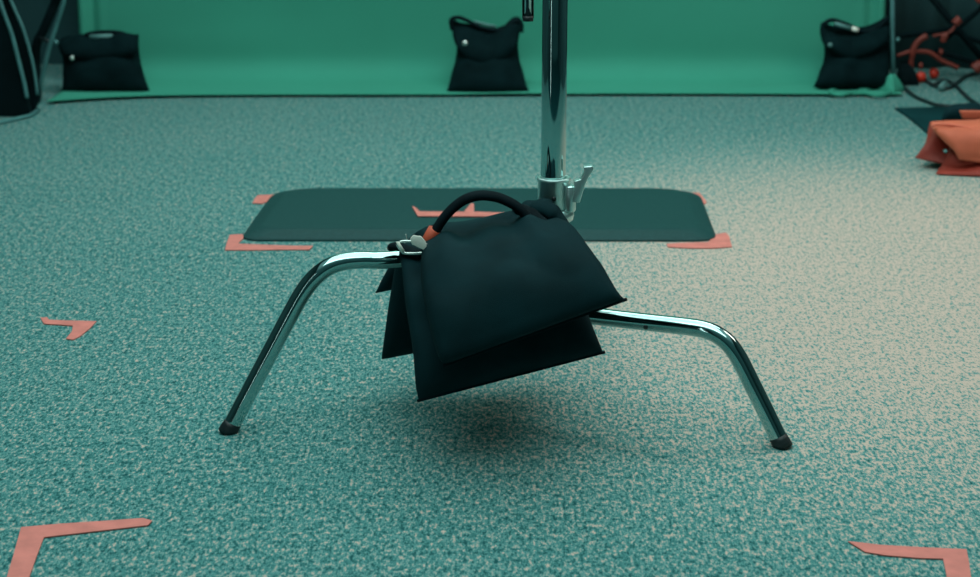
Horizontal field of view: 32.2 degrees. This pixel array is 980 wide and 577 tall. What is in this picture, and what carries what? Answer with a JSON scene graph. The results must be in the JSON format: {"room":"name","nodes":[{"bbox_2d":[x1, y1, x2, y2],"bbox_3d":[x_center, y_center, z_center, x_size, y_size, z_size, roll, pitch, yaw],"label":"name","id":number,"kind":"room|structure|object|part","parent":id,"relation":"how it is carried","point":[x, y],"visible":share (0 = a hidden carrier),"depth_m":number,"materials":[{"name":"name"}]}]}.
{"room":"studio","nodes":[
{"label":"studio","id":0,"kind":"room"},
{"bbox_2d":[2,0,889,63],"bbox_3d":[0.000,-2.264,5.366,10.000,3.300,0.130,0,16,0],"label":"wall","id":1,"kind":"structure","parent":0,"point":[31,13],"depth_m":5.70,"materials":[{"name":"paint"}]},
{"bbox_2d":[0,64,979,576],"bbox_3d":[0.000,-0.038,3.452,10.000,0.100,4.850,0,16,0],"label":"floor","id":2,"kind":"structure","parent":0,"point":[848,281],"depth_m":2.72,"materials":[{"name":"carpet"}]},
{"bbox_2d":[0,0,40,124],"bbox_3d":[-1.434,-0.644,4.672,0.306,0.498,0.321,0,16,0],"label":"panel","id":3,"kind":"object","parent":2,"relation":"on","point":[20,96],"visible":1,"depth_m":4.78,"materials":[{"name":"fabric"}]},
{"bbox_2d":[31,0,65,101],"bbox_3d":[-1.280,-0.763,5.003,0.178,0.425,0.118,0,16,0],"label":"tripod stand","id":4,"kind":"object","parent":2,"relation":"on","point":[53,6],"visible":0.85,"depth_m":5.02,"materials":[{"name":"metal"}]},
{"bbox_2d":[41,317,96,339],"bbox_3d":[-0.732,0.068,2.903,0.102,0.001,0.127,0,16,0],"label":"tape mark","id":5,"kind":"object","parent":2,"relation":"on","point":[79,328],"visible":1,"depth_m":2.92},
{"bbox_2d":[7,518,151,576],"bbox_3d":[-0.493,0.317,2.050,0.160,0.001,0.176,-2,16,-8],"label":"tape mark","id":6,"kind":"object","parent":2,"relation":"on","point":[30,538],"visible":1,"depth_m":2.10,"materials":[{"name":"pink plastic"}]},
{"bbox_2d":[253,194,273,203],"bbox_3d":[-0.511,-0.201,3.825,0.038,0.001,0.089,0,16,0],"label":"tape mark","id":7,"kind":"object","parent":2,"relation":"on","point":[260,199],"visible":0.9,"depth_m":3.82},
{"bbox_2d":[225,234,312,250],"bbox_3d":[-0.448,-0.094,3.459,0.181,0.001,0.128,0,16,0],"label":"tape mark","id":8,"kind":"object","parent":2,"relation":"on","point":[233,241],"visible":1,"depth_m":3.42,"materials":[{"name":"pink plastic"}]},
{"bbox_2d":[46,0,903,101],"bbox_3d":[-0.022,-1.802,4.850,2.556,2.497,0.454,0,16,0],"label":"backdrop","id":9,"kind":"structure","parent":2,"relation":"on","point":[187,47],"depth_m":5.34,"materials":[{"name":"fabric"}]},
{"bbox_2d":[58,30,149,91],"bbox_3d":[-1.174,-0.691,5.185,0.288,0.189,0.165,0,16,0],"label":"sandbag","id":10,"kind":"object","parent":9,"relation":"on","point":[99,60],"visible":0.98,"depth_m":5.13,"materials":[{"name":"fabric"}]},
{"bbox_3d":[-1.169,-0.770,5.182,0.151,0.036,0.028,0,16,0],"label":"handle","id":11,"kind":"part","parent":10,"relation":"part of","materials":[{"name":"black fabric"}]},
{"bbox_2d":[447,15,528,94],"bbox_3d":[-0.006,-0.709,5.190,0.252,0.241,0.191,0,16,0],"label":"sandbag","id":12,"kind":"object","parent":9,"relation":"on","point":[487,59],"visible":0.97,"depth_m":5.15,"materials":[{"name":"fabric"}]},
{"bbox_3d":[-0.018,-0.809,5.194,0.216,0.050,0.044,0,16,0],"label":"handle","id":13,"kind":"part","parent":12,"relation":"part of","materials":[{"name":"black fabric"}]},
{"bbox_2d":[813,15,889,89],"bbox_3d":[1.108,-0.720,5.200,0.250,0.217,0.162,0,16,0],"label":"sandbag","id":14,"kind":"object","parent":9,"relation":"on","point":[855,58],"visible":1,"depth_m":5.15,"materials":[{"name":"fabric"}]},
{"bbox_3d":[1.118,-0.805,5.194,0.203,0.051,0.047,0,16,0],"label":"handle","id":15,"kind":"part","parent":14,"relation":"part of","materials":[{"name":"black fabric"}]},
{"bbox_2d":[890,0,899,73],"bbox_3d":[1.216,-0.908,5.124,0.061,0.630,0.027,0,16,0],"label":"pole","id":16,"kind":"object","parent":9,"relation":"on","point":[892,2],"visible":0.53,"depth_m":5.16,"materials":[{"name":"metal"}]},
{"bbox_2d":[243,188,714,241],"bbox_3d":[-0.017,-0.167,3.681,0.984,0.018,0.452,0,16,0],"label":"floor mat","id":17,"kind":"object","parent":2,"relation":"on","point":[307,214],"visible":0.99,"depth_m":3.63,"materials":[{"name":"plastic"}]},
{"bbox_2d":[412,203,502,216],"bbox_3d":[-0.052,-0.169,3.646,0.233,0.001,0.123,0,16,0],"label":"tape mark","id":18,"kind":"object","parent":17,"relation":"on","point":[469,212],"visible":0.74,"depth_m":3.61,"materials":[{"name":"pink plastic"}]},
{"bbox_2d":[218,0,792,449],"bbox_3d":[0.017,-0.361,2.557,0.813,1.019,0.693,0,16,0],"label":"stand","id":19,"kind":"object","parent":2,"relation":"on","point":[554,184],"visible":0.68,"depth_m":2.40,"materials":[{"name":"silver metal"}]},
{"bbox_3d":[-0.158,0.068,2.444,0.464,0.258,0.025,-3,17,-11],"label":"leg","id":20,"kind":"part","parent":19,"relation":"part of","materials":[{"name":"silver metal"}]},
{"bbox_2d":[382,234,604,401],"bbox_3d":[-0.009,0.024,2.418,0.270,0.244,0.343,-3,17,-12],"label":"sandbag","id":21,"kind":"object","parent":19,"relation":"hanging from","point":[407,330],"visible":0.3,"depth_m":2.29,"materials":[{"name":"black fabric"}]},
{"bbox_2d":[375,190,627,366],"bbox_3d":[0.004,-0.043,2.378,0.262,0.198,0.414,-4,17,-14],"label":"sandbag","id":22,"kind":"object","parent":19,"relation":"on","point":[489,283],"visible":0.98,"depth_m":2.23,"materials":[{"name":"black fabric"}]},
{"bbox_3d":[-0.017,-0.098,2.352,0.147,0.078,0.024,0,16,0],"label":"handle","id":23,"kind":"part","parent":22,"relation":"part of","materials":[{"name":"black fabric"}]},
{"bbox_2d":[522,0,533,21],"bbox_3d":[0.050,-0.569,2.272,0.020,0.421,0.015,0,16,0],"label":"grip arm","id":24,"kind":"object","parent":19,"relation":"attached to","point":[527,5],"visible":1,"depth_m":2.32,"materials":[{"name":"silver metal"}]},
{"bbox_3d":[0.050,-0.571,2.271,0.016,0.417,0.012,0,16,0],"label":"rod","id":25,"kind":"part","parent":24,"relation":"part of","materials":[{"name":"silver metal"}]},
{"bbox_3d":[0.132,-0.149,2.422,0.030,0.053,0.014,0,16,0],"label":"lever","id":26,"kind":"part","parent":19,"relation":"part of","materials":[{"name":"silver metal"}]},
{"bbox_3d":[0.264,0.120,2.426,0.343,0.167,0.025,8,18,25],"label":"leg","id":27,"kind":"part","parent":19,"relation":"part of","materials":[{"name":"silver metal"}]},
{"bbox_2d":[667,233,731,248],"bbox_3d":[0.425,-0.098,3.473,0.135,0.001,0.125,0,16,0],"label":"tape mark","id":28,"kind":"object","parent":2,"relation":"on","point":[721,240],"visible":1,"depth_m":3.44,"materials":[{"name":"pink plastic"}]},
{"bbox_2d":[693,192,706,203],"bbox_3d":[0.474,-0.201,3.827,0.020,0.001,0.130,0,16,0],"label":"tape mark","id":29,"kind":"object","parent":2,"relation":"on","point":[699,194],"visible":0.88,"depth_m":3.84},
{"bbox_2d":[896,61,918,85],"bbox_3d":[1.311,-0.666,5.356,0.072,0.089,0.104,0,16,0],"label":"cloth bundle","id":30,"kind":"object","parent":2,"relation":"on","point":[906,73],"visible":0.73,"depth_m":5.32,"materials":[{"name":"black fabric"}]},
{"bbox_2d":[848,541,970,576],"bbox_3d":[0.497,0.329,2.011,0.140,0.001,0.117,3,16,9],"label":"tape mark","id":31,"kind":"object","parent":2,"relation":"on","point":[956,561],"visible":1,"depth_m":2.04,"materials":[{"name":"plastic"}]},
{"bbox_2d":[895,107,946,133],"bbox_3d":[1.379,-0.439,4.634,0.417,0.005,0.633,0,16,0],"label":"cloth","id":32,"kind":"object","parent":2,"relation":"on","point":[922,117],"visible":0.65,"depth_m":4.81,"materials":[{"name":"fabric"}]},
{"bbox_2d":[917,72,925,81],"bbox_3d":[1.359,-0.666,5.359,0.030,0.034,0.034,0,16,0],"label":"plug","id":33,"kind":"object","parent":2,"relation":"on","point":[921,76],"visible":1,"depth_m":5.35,"materials":[{"name":"red plastic"}]},
{"bbox_2d":[902,84,950,106],"bbox_3d":[1.306,-0.575,5.090,0.111,0.011,0.453,-6,17,-18],"label":"cable","id":34,"kind":"object","parent":2,"relation":"on","point":[906,89],"visible":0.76,"depth_m":5.02,"materials":[{"name":"black rubber"}]},
{"bbox_2d":[929,68,938,78],"bbox_3d":[1.417,-0.686,5.425,0.030,0.034,0.034,0,16,0],"label":"plug","id":35,"kind":"object","parent":2,"relation":"on","point":[933,73],"visible":1,"depth_m":5.41,"materials":[{"name":"red plastic"}]},
{"bbox_2d":[889,0,979,63],"bbox_3d":[1.463,-0.836,5.402,0.381,0.287,0.034,0,16,0],"label":"frame","id":36,"kind":"object","parent":2,"relation":"on","point":[969,40],"visible":0.77,"depth_m":5.40,"materials":[{"name":"metal"}]},
{"bbox_2d":[896,0,979,73],"bbox_3d":[1.425,-0.801,5.350,0.282,0.257,0.038,0,16,0],"label":"cable","id":37,"kind":"object","parent":36,"relation":"hanging from","point":[957,21],"visible":1,"depth_m":5.36,"materials":[{"name":"rubber"}]},
{"bbox_2d":[890,0,979,67],"bbox_3d":[1.961,-1.946,5.300,1.278,2.520,0.073,0,16,0],"label":"curtain","id":38,"kind":"object","parent":2,"relation":"on","point":[910,15],"visible":0.62,"depth_m":5.62,"materials":[{"name":"black fabric"}]},
{"bbox_2d":[938,80,947,90],"bbox_3d":[1.397,-0.626,5.240,0.020,0.022,0.088,6,17,21],"label":"connector","id":39,"kind":"object","parent":2,"relation":"on","point":[944,83],"visible":1,"depth_m":5.21,"materials":[{"name":"plastic"}]},
{"bbox_2d":[915,110,979,176],"bbox_3d":[1.192,-0.342,4.126,0.309,0.136,0.253,0,16,0],"label":"sandbag","id":40,"kind":"object","parent":2,"relation":"on","point":[953,144],"visible":0.98,"depth_m":4.07,"materials":[{"name":"fabric"}]},
{"bbox_2d":[942,103,979,120],"bbox_3d":[1.219,-0.447,4.374,0.122,0.063,0.068,0,16,0],"label":"handle","id":41,"kind":"object","parent":40,"relation":"attached to","point":[951,112],"visible":0.44,"depth_m":4.35,"materials":[{"name":"black fabric"}]},
{"bbox_3d":[1.217,-0.431,4.225,0.100,0.023,0.012,0,16,0],"label":"handle","id":42,"kind":"part","parent":40,"relation":"part of","materials":[{"name":"orange fabric"}]},
{"bbox_2d":[924,72,979,89],"bbox_3d":[1.455,-0.667,5.408,0.118,0.011,0.378,9,19,29],"label":"cable","id":43,"kind":"object","parent":2,"relation":"on","point":[963,77],"visible":0.94,"depth_m":5.33,"materials":[{"name":"black rubber"}]},
{"bbox_2d":[934,78,979,103],"bbox_3d":[1.419,-0.591,5.147,0.068,0.011,0.503,0,16,0],"label":"cable","id":44,"kind":"object","parent":2,"relation":"on","point":[956,86],"visible":0.88,"depth_m":5.21,"materials":[{"name":"black rubber"}]}
]}

